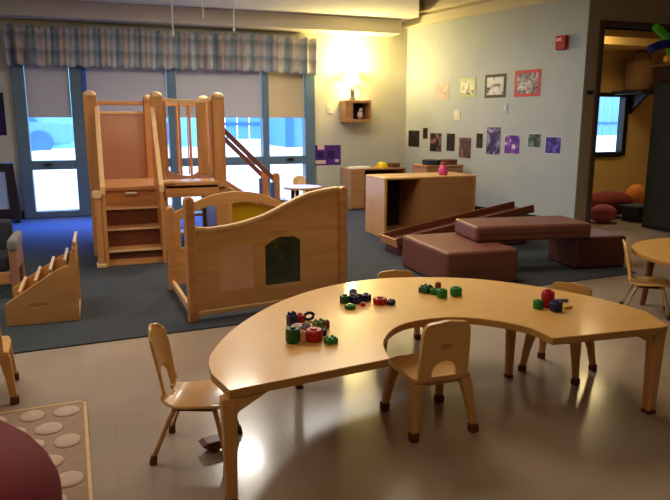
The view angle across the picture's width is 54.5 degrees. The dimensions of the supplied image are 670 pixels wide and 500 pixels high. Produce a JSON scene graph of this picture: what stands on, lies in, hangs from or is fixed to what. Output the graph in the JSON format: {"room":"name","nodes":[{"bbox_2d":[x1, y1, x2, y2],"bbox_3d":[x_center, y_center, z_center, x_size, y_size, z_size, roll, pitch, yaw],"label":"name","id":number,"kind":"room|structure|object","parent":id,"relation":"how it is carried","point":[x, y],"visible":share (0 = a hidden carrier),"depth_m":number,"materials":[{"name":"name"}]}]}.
{"room":"children's room","nodes":[
{"label":"children's room","id":0,"kind":"room"},
{"bbox_2d":[0,18,407,218],"bbox_3d":[-2.245,-1.967,8.432,7.700,2.950,0.200,-4,12,-20],"label":"wall","id":1,"kind":"structure","parent":0,"point":[382,60],"depth_m":9.20,"materials":[{"name":"paint"}]},
{"bbox_2d":[0,92,6,134],"bbox_3d":[-4.071,-1.614,7.714,0.280,0.500,0.003,-4,12,-20],"label":"poster","id":2,"kind":"object","parent":1,"relation":"attached to","point":[3,131],"visible":1,"depth_m":7.76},
{"bbox_2d":[2,23,316,75],"bbox_3d":[-2.045,-2.502,8.178,3.804,0.519,0.209,-4,12,-20],"label":"window valance","id":3,"kind":"object","parent":1,"relation":"attached to","point":[112,47],"visible":1,"depth_m":8.07,"materials":[{"name":"fabric"}]},
{"bbox_2d":[10,64,314,218],"bbox_3d":[-2.066,-1.595,8.467,3.770,2.192,0.195,-4,12,-20],"label":"window","id":4,"kind":"structure","parent":1,"relation":"in","point":[77,75],"depth_m":8.16,"materials":[{"name":"paint"}]},
{"bbox_2d":[24,64,71,117],"bbox_3d":[-3.473,-2.038,7.846,0.488,0.860,0.018,-4,12,-20],"label":"roller shade","id":5,"kind":"object","parent":4,"relation":"attached to","point":[47,88],"visible":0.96,"depth_m":7.87,"materials":[{"name":"grey fabric"}]},
{"bbox_2d":[85,66,167,117],"bbox_3d":[-2.629,-2.099,8.147,0.993,0.860,0.018,-4,12,-20],"label":"roller shade","id":6,"kind":"object","parent":4,"relation":"attached to","point":[109,84],"visible":0.44,"depth_m":8.15,"materials":[{"name":"grey fabric"}]},
{"bbox_2d":[175,69,261,117],"bbox_3d":[-1.520,-2.178,8.543,1.113,0.860,0.018,-4,12,-20],"label":"roller shade","id":7,"kind":"object","parent":4,"relation":"attached to","point":[241,91],"visible":0.44,"depth_m":8.58,"materials":[{"name":"grey fabric"}]},
{"bbox_2d":[268,71,303,117],"bbox_3d":[-0.667,-2.239,8.847,0.498,0.860,0.018,-4,12,-20],"label":"roller shade","id":8,"kind":"object","parent":4,"relation":"attached to","point":[286,91],"visible":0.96,"depth_m":8.87,"materials":[{"name":"fabric"}]},
{"bbox_2d":[0,0,401,36],"bbox_3d":[-2.457,-2.855,7.877,7.050,0.190,0.350,-4,12,-20],"label":"ceiling beam","id":9,"kind":"structure","parent":1,"relation":"attached to","point":[50,10],"depth_m":7.99,"materials":[{"name":"paint"}]},
{"bbox_2d":[315,145,340,164],"bbox_3d":[-0.105,-1.348,9.237,0.400,0.280,0.006,-4,12,-20],"label":"poster","id":10,"kind":"object","parent":1,"relation":"attached to","point":[324,154],"visible":1,"depth_m":9.24,"materials":[{"name":"purple paper"}]},
{"bbox_2d":[340,100,370,121],"bbox_3d":[0.284,-1.948,9.130,0.380,0.300,0.250,-4,12,-20],"label":"cubby","id":11,"kind":"object","parent":1,"relation":"attached to","point":[349,109],"visible":1,"depth_m":9.06,"materials":[{"name":"brown wood"}]},
{"bbox_2d":[344,66,361,99],"bbox_3d":[0.245,-2.319,9.047,0.229,0.460,0.229,5,12,24],"label":"table lamp","id":12,"kind":"object","parent":11,"relation":"on","point":[352,71],"visible":0.97,"depth_m":8.97,"materials":[{"name":"white plastic"}]},
{"bbox_2d":[74,0,418,21],"bbox_3d":[1.468,-2.172,3.800,11.600,0.070,10.800,-4,12,-20],"label":"ceiling","id":13,"kind":"structure","parent":0,"point":[405,10],"depth_m":7.82,"materials":[{"name":"paint"}]},
{"bbox_2d":[0,214,669,499],"bbox_3d":[1.434,0.393,4.409,11.600,0.100,11.000,-4,12,-20],"label":"floor","id":14,"kind":"structure","parent":0,"point":[541,435],"depth_m":2.61,"materials":[{"name":"plastic"}]},
{"bbox_2d":[0,328,19,404],"bbox_3d":[-1.562,0.430,2.838,0.296,0.444,0.324,-5,13,-25],"label":"child chair","id":15,"kind":"object","parent":14,"relation":"on","point":[7,360],"visible":1,"depth_m":2.79,"materials":[{"name":"wood"}]},
{"bbox_2d":[0,400,92,499],"bbox_3d":[-1.361,0.817,1.999,1.150,0.020,1.350,-5,12,-22],"label":"rug","id":16,"kind":"object","parent":14,"relation":"on","point":[61,429],"visible":0.59,"depth_m":2.50,"materials":[{"name":"carpet"}]},
{"bbox_2d":[0,420,61,499],"bbox_3d":[-1.170,0.662,1.695,0.838,0.400,0.838,-4,12,-20],"label":"bean bag","id":17,"kind":"object","parent":16,"relation":"on","point":[27,471],"visible":1,"depth_m":1.75,"materials":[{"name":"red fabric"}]},
{"bbox_2d":[148,323,242,465],"bbox_3d":[-0.517,0.504,2.381,0.306,0.483,0.268,0,11,2],"label":"child chair","id":18,"kind":"object","parent":14,"relation":"on","point":[203,395],"visible":0.79,"depth_m":2.35,"materials":[{"name":"wood"}]},
{"bbox_2d":[198,434,220,452],"bbox_3d":[-0.451,0.719,2.407,0.096,0.044,0.060,-7,13,-31],"label":"toy","id":19,"kind":"object","parent":14,"relation":"on","point":[212,443],"visible":0.7,"depth_m":2.38,"materials":[{"name":"brown wood"}]},
{"bbox_2d":[0,209,635,353],"bbox_3d":[-1.179,-0.016,6.179,7.830,0.007,5.360,-4,12,-20],"label":"carpet","id":20,"kind":"object","parent":14,"relation":"on","point":[119,302],"visible":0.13,"depth_m":4.99,"materials":[{"name":"carpet"}]},
{"bbox_2d":[0,163,21,222],"bbox_3d":[-3.951,-0.665,7.615,0.460,0.700,0.240,-5,13,-25],"label":"mirror","id":21,"kind":"object","parent":20,"relation":"on","point":[9,199],"visible":1,"depth_m":7.64,"materials":[{"name":"black plastic"}]},
{"bbox_2d":[0,172,9,208],"bbox_3d":[-3.962,-0.690,7.588,0.280,0.460,0.010,-5,13,-25],"label":"mirror glass","id":22,"kind":"object","parent":21,"relation":"attached to","point":[4,176],"depth_m":7.62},
{"bbox_2d":[0,219,24,297],"bbox_3d":[-2.388,0.059,4.508,0.388,0.500,0.420,-4,12,-20],"label":"armchair","id":23,"kind":"object","parent":20,"relation":"on","point":[11,248],"visible":0.84,"depth_m":4.41,"materials":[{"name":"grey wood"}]},
{"bbox_2d":[0,249,9,271],"bbox_3d":[-2.392,0.073,4.510,0.280,0.110,0.340,-4,12,-20],"label":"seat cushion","id":24,"kind":"object","parent":23,"relation":"on","point":[4,255],"depth_m":4.40,"materials":[{"name":"grey fabric"}]},
{"bbox_2d":[0,219,12,249],"bbox_3d":[-2.440,-0.099,4.609,0.280,0.230,0.100,-4,12,-20],"label":"cushion","id":25,"kind":"object","parent":23,"relation":"on","point":[6,230],"depth_m":4.60,"materials":[{"name":"grey fabric"}]},
{"bbox_2d":[5,231,80,326],"bbox_3d":[-1.808,0.163,4.038,0.409,0.479,0.438,-4,12,-20],"label":"rack","id":26,"kind":"object","parent":20,"relation":"on","point":[51,294],"visible":1,"depth_m":3.88,"materials":[{"name":"brown wood"}]},
{"bbox_2d":[83,90,279,267],"bbox_3d":[-1.214,-0.758,6.194,2.125,1.440,1.465,-4,12,-20],"label":"loft","id":27,"kind":"object","parent":20,"relation":"on","point":[131,182],"visible":0.94,"depth_m":5.90,"materials":[{"name":"brown wood"}]},
{"bbox_2d":[165,186,346,322],"bbox_3d":[-0.580,-0.067,4.451,1.138,0.768,0.867,-6,13,-29],"label":"enclosure","id":28,"kind":"object","parent":20,"relation":"on","point":[264,255],"visible":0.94,"depth_m":4.12,"materials":[{"name":"brown wood"}]},
{"bbox_2d":[293,175,305,196],"bbox_3d":[-0.456,-0.741,8.589,0.268,0.464,0.306,-2,11,-9],"label":"child chair","id":29,"kind":"object","parent":20,"relation":"on","point":[297,180],"visible":0.28,"depth_m":8.68,"materials":[{"name":"beige wood"}]},
{"bbox_2d":[283,185,320,198],"bbox_3d":[-0.411,-0.622,8.242,0.480,0.371,0.480,-4,12,-20],"label":"round table","id":30,"kind":"object","parent":20,"relation":"on","point":[292,188],"visible":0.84,"depth_m":8.08,"materials":[{"name":"white plastic"}]},
{"bbox_2d":[340,166,405,209],"bbox_3d":[0.528,-0.870,9.021,0.820,0.550,0.415,-4,12,-20],"label":"bookshelf","id":31,"kind":"object","parent":20,"relation":"on","point":[354,180],"visible":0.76,"depth_m":8.77,"materials":[{"name":"brown wood"}]},
{"bbox_2d":[347,166,369,168],"bbox_3d":[0.324,-1.121,8.824,0.280,0.022,0.190,-5,13,-25],"label":"paper stack","id":32,"kind":"object","parent":31,"relation":"on","point":[350,167],"visible":1,"depth_m":8.78,"materials":[{"name":"white paper"}]},
{"bbox_2d":[375,162,387,167],"bbox_3d":[0.646,-1.177,8.958,0.180,0.078,0.180,-4,12,-20],"label":"bowl","id":33,"kind":"object","parent":31,"relation":"on","point":[379,164],"visible":1,"depth_m":8.90,"materials":[{"name":"yellow plastic"}]},
{"bbox_2d":[365,172,475,236],"bbox_3d":[0.911,-0.497,6.978,1.060,0.620,0.500,-4,12,-20],"label":"storage cabinet","id":34,"kind":"object","parent":20,"relation":"on","point":[395,201],"visible":0.74,"depth_m":6.83,"materials":[{"name":"brown wood"}]},
{"bbox_2d":[438,162,447,174],"bbox_3d":[1.149,-0.865,6.895,0.100,0.135,0.098,-4,12,-20],"label":"bottle","id":35,"kind":"object","parent":34,"relation":"on","point":[443,170],"visible":1,"depth_m":6.86,"materials":[{"name":"plastic"}]},
{"bbox_2d":[412,164,463,172],"bbox_3d":[1.327,-0.799,8.466,0.540,0.630,0.412,-4,12,-20],"label":"storage cabinet","id":36,"kind":"object","parent":20,"relation":"on","point":[416,168],"visible":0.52,"depth_m":8.26,"materials":[{"name":"brown wood"}]},
{"bbox_2d":[422,159,439,164],"bbox_3d":[1.230,-1.123,8.317,0.236,0.065,0.236,-4,12,-20],"label":"round tin","id":37,"kind":"object","parent":36,"relation":"on","point":[424,161],"visible":1,"depth_m":8.22,"materials":[{"name":"metal"}]},
{"bbox_2d":[439,159,457,164],"bbox_3d":[1.464,-1.140,8.401,0.236,0.065,0.236,-4,12,-20],"label":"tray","id":38,"kind":"object","parent":36,"relation":"on","point":[448,161],"visible":0.85,"depth_m":8.30,"materials":[{"name":"wood"}]},
{"bbox_2d":[379,201,533,254],"bbox_3d":[1.170,-0.218,6.171,1.504,0.391,0.322,-5,12,-22],"label":"plank","id":39,"kind":"object","parent":20,"relation":"on","point":[393,239],"visible":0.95,"depth_m":6.17,"materials":[{"name":"brown wood"}]},
{"bbox_2d":[402,232,517,282],"bbox_3d":[0.958,0.060,5.108,0.590,0.262,0.803,-4,12,-18],"label":"foam block","id":40,"kind":"object","parent":20,"relation":"on","point":[450,255],"visible":0.77,"depth_m":4.80,"materials":[{"name":"leather"}]},
{"bbox_2d":[455,215,590,241],"bbox_3d":[1.521,-0.178,5.303,0.980,0.125,0.463,-2,12,-11],"label":"beam","id":41,"kind":"structure","parent":40,"relation":"on","point":[494,229],"depth_m":5.12,"materials":[{"name":"leather"}]},
{"bbox_2d":[497,240,526,244],"bbox_3d":[1.643,-0.169,6.410,0.420,0.200,0.303,-5,12,-22],"label":"foam block","id":42,"kind":"object","parent":20,"relation":"on","point":[524,241],"visible":0.08,"depth_m":6.30,"materials":[{"name":"leather"}]},
{"bbox_2d":[548,228,625,268],"bbox_3d":[2.124,-0.018,5.499,0.470,0.262,0.423,-2,12,-12],"label":"foam block","id":43,"kind":"object","parent":20,"relation":"on","point":[603,248],"visible":0.88,"depth_m":5.31,"materials":[{"name":"leather"}]},
{"bbox_2d":[377,270,424,351],"bbox_3d":[0.348,0.337,3.414,0.296,0.400,0.389,-1,11,-6],"label":"child chair","id":44,"kind":"object","parent":14,"relation":"on","point":[390,273],"visible":0.13,"depth_m":3.54,"materials":[{"name":"wood"}]},
{"bbox_2d":[380,319,478,442],"bbox_3d":[0.376,0.464,2.603,0.290,0.468,0.324,-4,12,-18],"label":"child chair","id":45,"kind":"object","parent":14,"relation":"on","point":[443,357],"visible":1,"depth_m":2.47,"materials":[{"name":"wood"}]},
{"bbox_2d":[209,277,667,499],"bbox_3d":[0.336,0.453,2.861,1.880,0.390,1.151,-4,12,-20],"label":"table","id":46,"kind":"object","parent":14,"relation":"on","point":[255,358],"visible":0.96,"depth_m":2.65,"materials":[{"name":"laminate"}]},
{"bbox_2d":[286,311,297,325],"bbox_3d":[-0.173,0.275,2.615,0.039,0.055,0.031,-8,14,-36],"label":"brick","id":47,"kind":"object","parent":46,"relation":"on","point":[292,317],"visible":0.88,"depth_m":2.60,"materials":[{"name":"blue plastic"}]},
{"bbox_2d":[285,326,299,343],"bbox_3d":[-0.156,0.313,2.411,0.055,0.060,0.054,-5,13,-25],"label":"cylinder","id":48,"kind":"object","parent":46,"relation":"on","point":[292,333],"visible":1,"depth_m":2.39,"materials":[{"name":"green plastic"}]},
{"bbox_2d":[297,312,304,322],"bbox_3d":[-0.143,0.275,2.660,0.044,0.037,0.044,-9,15,-39],"label":"brick","id":49,"kind":"object","parent":46,"relation":"on","point":[301,319],"visible":0.7,"depth_m":2.65,"materials":[{"name":"red plastic"}]},
{"bbox_2d":[300,330,305,342],"bbox_3d":[-0.119,0.320,2.412,0.024,0.046,0.025,8,14,35],"label":"cylinder","id":50,"kind":"object","parent":46,"relation":"on","point":[302,333],"visible":1,"depth_m":2.40,"materials":[{"name":"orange plastic"}]},
{"bbox_2d":[303,311,314,320],"bbox_3d":[-0.107,0.271,2.668,0.054,0.042,0.013,-5,13,-25],"label":"ring","id":51,"kind":"object","parent":46,"relation":"on","point":[312,317],"visible":1,"depth_m":2.66,"materials":[{"name":"blue plastic"}]},
{"bbox_2d":[305,327,322,342],"bbox_3d":[-0.079,0.315,2.432,0.065,0.049,0.066,-2,11,-9],"label":"cylinder","id":52,"kind":"object","parent":46,"relation":"on","point":[313,334],"visible":0.98,"depth_m":2.41,"materials":[{"name":"red plastic"}]},
{"bbox_2d":[312,318,324,327],"bbox_3d":[-0.062,0.292,2.585,0.047,0.034,0.038,-7,13,-33],"label":"brick","id":53,"kind":"object","parent":46,"relation":"on","point":[319,323],"visible":0.88,"depth_m":2.57,"materials":[{"name":"green plastic"}]},
{"bbox_2d":[324,335,337,344],"bbox_3d":[-0.015,0.332,2.404,0.044,0.027,0.035,-7,13,-31],"label":"brick","id":54,"kind":"object","parent":46,"relation":"on","point":[332,339],"visible":1,"depth_m":2.39,"materials":[{"name":"green plastic"}]},
{"bbox_2d":[340,293,349,303],"bbox_3d":[0.045,0.218,2.936,0.046,0.042,0.046,-9,14,-38],"label":"gear","id":55,"kind":"object","parent":46,"relation":"on","point":[344,299],"visible":0.99,"depth_m":2.92,"materials":[{"name":"green plastic"}]},
{"bbox_2d":[345,303,354,309],"bbox_3d":[0.066,0.245,2.847,0.046,0.022,0.046,5,12,23],"label":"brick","id":56,"kind":"object","parent":46,"relation":"on","point":[349,306],"visible":1,"depth_m":2.83,"materials":[{"name":"green plastic"}]},
{"bbox_2d":[350,293,362,303],"bbox_3d":[0.095,0.218,2.936,0.050,0.042,0.040,-10,15,-42],"label":"brick","id":57,"kind":"object","parent":46,"relation":"on","point":[357,298],"visible":0.95,"depth_m":2.92,"materials":[{"name":"blue plastic"}]},
{"bbox_2d":[361,292,370,301],"bbox_3d":[0.142,0.213,2.974,0.046,0.037,0.046,-11,15,-43],"label":"gear","id":58,"kind":"object","parent":46,"relation":"on","point":[366,296],"visible":0.86,"depth_m":2.96,"materials":[{"name":"blue plastic"}]},
{"bbox_2d":[373,296,386,304],"bbox_3d":[0.202,0.225,2.920,0.060,0.034,0.060,-9,14,-37],"label":"gear","id":59,"kind":"object","parent":46,"relation":"on","point":[379,300],"visible":1,"depth_m":2.90,"materials":[{"name":"red plastic"}]},
{"bbox_2d":[418,284,432,293],"bbox_3d":[0.436,0.184,3.114,0.049,0.037,0.061,10,15,40],"label":"brick","id":60,"kind":"object","parent":46,"relation":"on","point":[424,288],"visible":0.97,"depth_m":3.09,"materials":[{"name":"green plastic"}]},
{"bbox_2d":[429,287,436,294],"bbox_3d":[0.470,0.194,3.087,0.044,0.029,0.044,-2,11,-10],"label":"gear","id":61,"kind":"object","parent":46,"relation":"on","point":[433,290],"visible":0.8,"depth_m":3.07,"materials":[{"name":"green plastic"}]},
{"bbox_2d":[437,288,447,298],"bbox_3d":[0.498,0.199,3.022,0.049,0.044,0.050,0,11,-1],"label":"cylinder","id":62,"kind":"object","parent":46,"relation":"on","point":[441,292],"visible":1,"depth_m":3.00,"materials":[{"name":"green plastic"}]},
{"bbox_2d":[450,286,461,296],"bbox_3d":[0.569,0.192,3.057,0.054,0.044,0.055,0,11,1],"label":"cylinder","id":63,"kind":"object","parent":46,"relation":"on","point":[456,291],"visible":1,"depth_m":3.04,"materials":[{"name":"green plastic"}]},
{"bbox_2d":[533,299,543,309],"bbox_3d":[0.889,0.236,2.846,0.044,0.041,0.044,-8,14,-36],"label":"cylinder","id":64,"kind":"object","parent":46,"relation":"on","point":[537,303],"visible":1,"depth_m":2.83,"materials":[{"name":"green plastic"}]},
{"bbox_2d":[541,289,554,307],"bbox_3d":[0.939,0.212,2.869,0.057,0.079,0.058,10,15,42],"label":"cylinder","id":65,"kind":"object","parent":46,"relation":"on","point":[547,295],"visible":0.79,"depth_m":2.85,"materials":[{"name":"red plastic"}]},
{"bbox_2d":[549,300,562,311],"bbox_3d":[0.956,0.240,2.810,0.054,0.046,0.055,3,12,16],"label":"cylinder","id":66,"kind":"object","parent":46,"relation":"on","point":[555,305],"visible":1,"depth_m":2.79,"materials":[{"name":"blue plastic"}]},
{"bbox_2d":[518,282,596,385],"bbox_3d":[1.085,0.382,3.133,0.296,0.422,0.259,9,15,39],"label":"child chair","id":67,"kind":"object","parent":14,"relation":"on","point":[575,348],"visible":0.49,"depth_m":3.14,"materials":[{"name":"wood"}]},
{"bbox_2d":[591,204,616,222],"bbox_3d":[3.188,-0.436,7.738,0.347,0.220,0.245,-2,11,-8],"label":"floor cushion","id":68,"kind":"object","parent":14,"relation":"on","point":[602,213],"visible":0.94,"depth_m":7.65,"materials":[{"name":"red fabric"}]},
{"bbox_2d":[591,191,632,214],"bbox_3d":[3.492,-0.597,8.285,0.734,0.320,0.510,-7,13,-31],"label":"floor cushion","id":69,"kind":"object","parent":14,"relation":"on","point":[612,198],"visible":0.59,"depth_m":8.08,"materials":[{"name":"red fabric"}]},
{"bbox_2d":[618,203,643,221],"bbox_3d":[3.693,-0.453,7.900,0.400,0.190,0.280,-5,13,-25],"label":"bin","id":70,"kind":"object","parent":14,"relation":"on","point":[633,212],"visible":0.68,"depth_m":7.81,"materials":[{"name":"black plastic"}]},
{"bbox_2d":[625,184,644,202],"bbox_3d":[3.938,-0.672,8.511,0.306,0.380,0.286,-7,13,-31],"label":"floor cushion","id":71,"kind":"object","parent":70,"relation":"on","point":[636,192],"visible":0.53,"depth_m":8.39,"materials":[{"name":"orange fabric"}]},
{"bbox_2d":[619,239,669,320],"bbox_3d":[1.954,0.172,4.086,0.306,0.464,0.268,5,12,22],"label":"child chair","id":72,"kind":"object","parent":14,"relation":"on","point":[661,283],"visible":1,"depth_m":4.04,"materials":[{"name":"beige wood"}]},
{"bbox_2d":[631,238,669,305],"bbox_3d":[2.415,0.218,4.011,1.100,0.402,1.100,-4,12,-20],"label":"round table","id":73,"kind":"object","parent":14,"relation":"on","point":[654,251],"visible":0.93,"depth_m":4.16,"materials":[{"name":"laminate"}]},
{"bbox_2d":[641,82,669,232],"bbox_3d":[3.660,-1.016,7.118,0.190,1.600,0.412,-4,12,-20],"label":"cabinet","id":74,"kind":"object","parent":14,"relation":"on","point":[656,208],"visible":1,"depth_m":7.13,"materials":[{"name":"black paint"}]},
{"bbox_2d":[652,64,669,82],"bbox_3d":[3.682,-1.891,6.957,0.380,0.180,0.380,-4,12,-20],"label":"storage bin","id":75,"kind":"object","parent":74,"relation":"on","point":[661,72],"visible":0.97,"depth_m":6.96,"materials":[{"name":"brown plastic"}]},
{"bbox_2d":[647,39,669,52],"bbox_3d":[3.504,-2.101,6.849,0.508,0.231,0.090,-4,12,-20],"label":"tube","id":76,"kind":"object","parent":75,"relation":"on","point":[663,44],"visible":1,"depth_m":6.76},
{"bbox_2d":[652,23,669,54],"bbox_3d":[3.525,-2.222,6.963,0.328,0.386,0.084,-4,12,-20],"label":"tube","id":77,"kind":"object","parent":75,"relation":"on","point":[657,28],"visible":0.85,"depth_m":6.90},
{"bbox_2d":[405,0,590,218],"bbox_3d":[1.834,-1.952,8.360,0.240,2.950,3.316,-6,13,-29],"label":"wall","id":78,"kind":"structure","parent":0,"point":[509,41],"depth_m":7.82,"materials":[{"name":"paint"}]},
{"bbox_2d":[408,130,419,147],"bbox_3d":[1.145,-1.616,9.433,0.005,0.246,0.266,-7,13,-31],"label":"print","id":79,"kind":"object","parent":78,"relation":"attached to","point":[413,135],"visible":1,"depth_m":9.43},
{"bbox_2d":[423,127,427,138],"bbox_3d":[1.279,-1.652,9.205,0.005,0.166,0.116,-7,13,-31],"label":"print","id":80,"kind":"object","parent":78,"relation":"attached to","point":[425,129],"visible":1,"depth_m":9.20},
{"bbox_2d":[429,133,441,151],"bbox_3d":[1.400,-1.496,9.036,0.005,0.266,0.256,-7,13,-31],"label":"print","id":81,"kind":"object","parent":78,"relation":"attached to","point":[435,138],"visible":1,"depth_m":9.03},
{"bbox_2d":[435,83,448,99],"bbox_3d":[1.454,-2.150,8.814,0.007,0.220,0.270,-7,13,-31],"label":"wall picture","id":82,"kind":"object","parent":78,"relation":"attached to","point":[442,89],"visible":1,"depth_m":8.81},
{"bbox_2d":[437,85,446,96],"bbox_3d":[1.452,-2.150,8.813,0.003,0.150,0.200,-7,13,-31],"label":"artwork","id":83,"kind":"object","parent":82,"relation":"attached to","point":[441,90],"depth_m":8.81},
{"bbox_2d":[446,133,455,151],"bbox_3d":[1.562,-1.454,8.776,0.005,0.246,0.176,-7,13,-31],"label":"print","id":84,"kind":"object","parent":78,"relation":"attached to","point":[450,141],"visible":1,"depth_m":8.77},
{"bbox_2d":[454,110,460,119],"bbox_3d":[1.617,-1.788,8.611,0.013,0.130,0.120,-7,13,-31],"label":"light switch","id":85,"kind":"object","parent":78,"relation":"attached to","point":[456,112],"visible":1,"depth_m":8.61,"materials":[{"name":"white plastic"}]},
{"bbox_2d":[458,137,471,158],"bbox_3d":[1.710,-1.344,8.555,0.005,0.276,0.236,-7,13,-31],"label":"print","id":86,"kind":"object","parent":78,"relation":"attached to","point":[464,142],"visible":1,"depth_m":8.55},
{"bbox_2d":[459,77,475,97],"bbox_3d":[1.711,-2.098,8.399,0.007,0.240,0.310,-7,13,-31],"label":"wall picture","id":87,"kind":"object","parent":78,"relation":"attached to","point":[467,86],"visible":1,"depth_m":8.39},
{"bbox_2d":[461,80,473,94],"bbox_3d":[1.710,-2.098,8.398,0.003,0.170,0.240,-7,13,-31],"label":"artwork","id":88,"kind":"object","parent":87,"relation":"attached to","point":[467,86],"depth_m":8.39},
{"bbox_2d":[404,0,555,27],"bbox_3d":[1.784,-3.120,7.927,0.159,0.450,3.033,-7,13,-31],"label":"trim","id":89,"kind":"structure","parent":78,"relation":"attached to","point":[430,11],"depth_m":8.28,"materials":[{"name":"paint"}]},
{"bbox_2d":[476,133,483,148],"bbox_3d":[1.849,-1.398,8.314,0.005,0.196,0.126,-7,13,-31],"label":"print","id":90,"kind":"object","parent":78,"relation":"attached to","point":[479,136],"visible":1,"depth_m":8.31},
{"bbox_2d":[486,127,500,154],"bbox_3d":[1.975,-1.363,8.113,0.005,0.346,0.246,-7,13,-31],"label":"print","id":91,"kind":"object","parent":78,"relation":"attached to","point":[493,135],"visible":1,"depth_m":8.11},
{"bbox_2d":[484,73,505,97],"bbox_3d":[1.969,-2.016,7.990,0.007,0.280,0.350,-7,13,-31],"label":"wall picture","id":92,"kind":"object","parent":78,"relation":"attached to","point":[495,84],"visible":1,"depth_m":7.98},
{"bbox_2d":[486,77,503,94],"bbox_3d":[1.967,-2.016,7.989,0.003,0.210,0.280,-7,13,-31],"label":"artwork","id":93,"kind":"object","parent":92,"relation":"attached to","point":[494,84],"depth_m":7.99},
{"bbox_2d":[475,206,537,216],"bbox_3d":[1.839,-0.531,8.497,0.017,0.092,3.023,-7,13,-31],"label":"baseboard","id":94,"kind":"structure","parent":78,"relation":"attached to","point":[476,207],"depth_m":7.87,"materials":[{"name":"black plastic"}]},
{"bbox_2d":[504,134,520,154],"bbox_3d":[2.140,-1.276,7.857,0.005,0.236,0.256,-7,13,-31],"label":"print","id":95,"kind":"object","parent":78,"relation":"attached to","point":[511,142],"visible":1,"depth_m":7.85},
{"bbox_2d":[514,69,540,96],"bbox_3d":[2.236,-1.941,7.563,0.007,0.300,0.390,-7,13,-31],"label":"wall picture","id":96,"kind":"object","parent":78,"relation":"attached to","point":[527,82],"visible":1,"depth_m":7.55},
{"bbox_2d":[516,72,538,93],"bbox_3d":[2.235,-1.941,7.562,0.003,0.230,0.320,-7,13,-31],"label":"artwork","id":97,"kind":"object","parent":96,"relation":"attached to","point":[526,82],"depth_m":7.56},
{"bbox_2d":[527,133,541,147],"bbox_3d":[2.319,-1.273,7.562,0.005,0.166,0.196,-7,13,-31],"label":"print","id":98,"kind":"object","parent":78,"relation":"attached to","point":[534,139],"visible":1,"depth_m":7.56},
{"bbox_2d":[545,136,561,153],"bbox_3d":[2.463,-1.183,7.342,0.005,0.196,0.226,-7,13,-31],"label":"print","id":99,"kind":"object","parent":78,"relation":"attached to","point":[552,143],"visible":1,"depth_m":7.34},
{"bbox_2d":[555,35,567,49],"bbox_3d":[2.465,-2.256,7.074,0.055,0.150,0.140,-7,13,-31],"label":"fire alarm","id":100,"kind":"object","parent":78,"relation":"attached to","point":[561,43],"visible":1,"depth_m":7.05,"materials":[{"name":"red plastic"}]},
{"bbox_2d":[575,0,669,221],"bbox_3d":[4.357,-1.807,7.632,3.650,2.950,0.150,-4,12,-20],"label":"wall","id":101,"kind":"structure","parent":0,"point":[642,11],"depth_m":7.00,"materials":[{"name":"brown paint"}]},
{"bbox_2d":[585,20,669,222],"bbox_3d":[3.463,-1.389,7.381,1.475,2.230,0.195,-4,12,-20],"label":"door frame","id":102,"kind":"structure","parent":101,"relation":"in","point":[620,25],"depth_m":7.03,"materials":[{"name":"wood"}]},
{"bbox_2d":[592,29,669,193],"bbox_3d":[3.586,-2.208,9.637,3.700,2.950,0.120,-4,12,-20],"label":"wall","id":103,"kind":"structure","parent":0,"point":[610,173],"depth_m":10.01,"materials":[{"name":"paint"}]},
{"bbox_2d":[595,93,629,157],"bbox_3d":[4.140,-1.894,9.878,0.660,0.960,0.130,-4,12,-20],"label":"window","id":104,"kind":"structure","parent":103,"relation":"in","point":[624,102],"depth_m":9.92,"materials":[{"name":"black plastic"}]},
{"bbox_2d":[612,90,653,113],"bbox_3d":[4.542,-2.183,9.616,0.620,0.330,0.579,-4,12,-20],"label":"shelf","id":105,"kind":"object","parent":103,"relation":"attached to","point":[637,97],"visible":0.9,"depth_m":9.66,"materials":[{"name":"black plastic"}]},
{"bbox_2d":[624,50,659,90],"bbox_3d":[4.461,-2.619,9.489,0.480,0.572,0.480,-4,12,-20],"label":"wicker basket","id":106,"kind":"object","parent":105,"relation":"on","point":[638,74],"visible":0.88,"depth_m":9.34,"materials":[{"name":"wicker"}]},
{"bbox_2d":[604,36,665,52],"bbox_3d":[3.773,-2.896,9.124,3.600,0.100,0.700,-4,12,-20],"label":"trim","id":107,"kind":"structure","parent":103,"relation":"attached to","point":[624,44],"depth_m":8.93,"materials":[{"name":"paint"}]},
{"label":"outside","id":108,"kind":"structure","parent":0,"visible":0},
{"bbox_2d":[33,128,616,210],"bbox_3d":[9.813,-6.734,39.737,74.000,1.020,51.000,-4,12,-20],"label":"snowy ground","id":109,"kind":"structure","parent":108,"point":[54,189],"depth_m":10.52,"materials":[{"name":"snow"}]},
{"bbox_2d":[29,117,73,150],"bbox_3d":[-7.134,-2.484,13.378,3.200,0.996,1.550,-4,12,-20],"label":"parked car","id":110,"kind":"object","parent":109,"relation":"on","point":[44,134],"visible":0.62,"depth_m":13.11,"materials":[{"name":"blue"}]},
{"bbox_2d":[44,69,196,147],"bbox_3d":[-6.592,-4.338,17.305,6.400,3.100,3.800,-4,12,-20],"label":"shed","id":111,"kind":"object","parent":109,"relation":"on","point":[67,120],"visible":0.04,"depth_m":16.88,"materials":[{"name":"blue"}]},
{"bbox_2d":[32,149,260,159],"bbox_3d":[-4.258,-1.674,12.193,6.400,0.440,2.000,-4,12,-20],"label":"snow bank","id":112,"kind":"object","parent":109,"relation":"on","point":[45,154],"visible":0.12,"depth_m":11.46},
{"bbox_2d":[269,118,301,146],"bbox_3d":[0.057,-4.615,17.927,3.650,3.400,2.500,-4,12,-20],"label":"playhouse","id":113,"kind":"object","parent":109,"relation":"on","point":[285,132],"visible":0.02,"depth_m":16.68,"materials":[{"name":"blue"}]},
{"bbox_2d":[225,97,619,138],"bbox_3d":[6.570,-6.467,27.186,49.450,3.400,0.110,-4,12,-20],"label":"fence","id":114,"kind":"object","parent":109,"relation":"on","point":[607,119],"visible":0.02,"depth_m":29.21,"materials":[{"name":"blue"}]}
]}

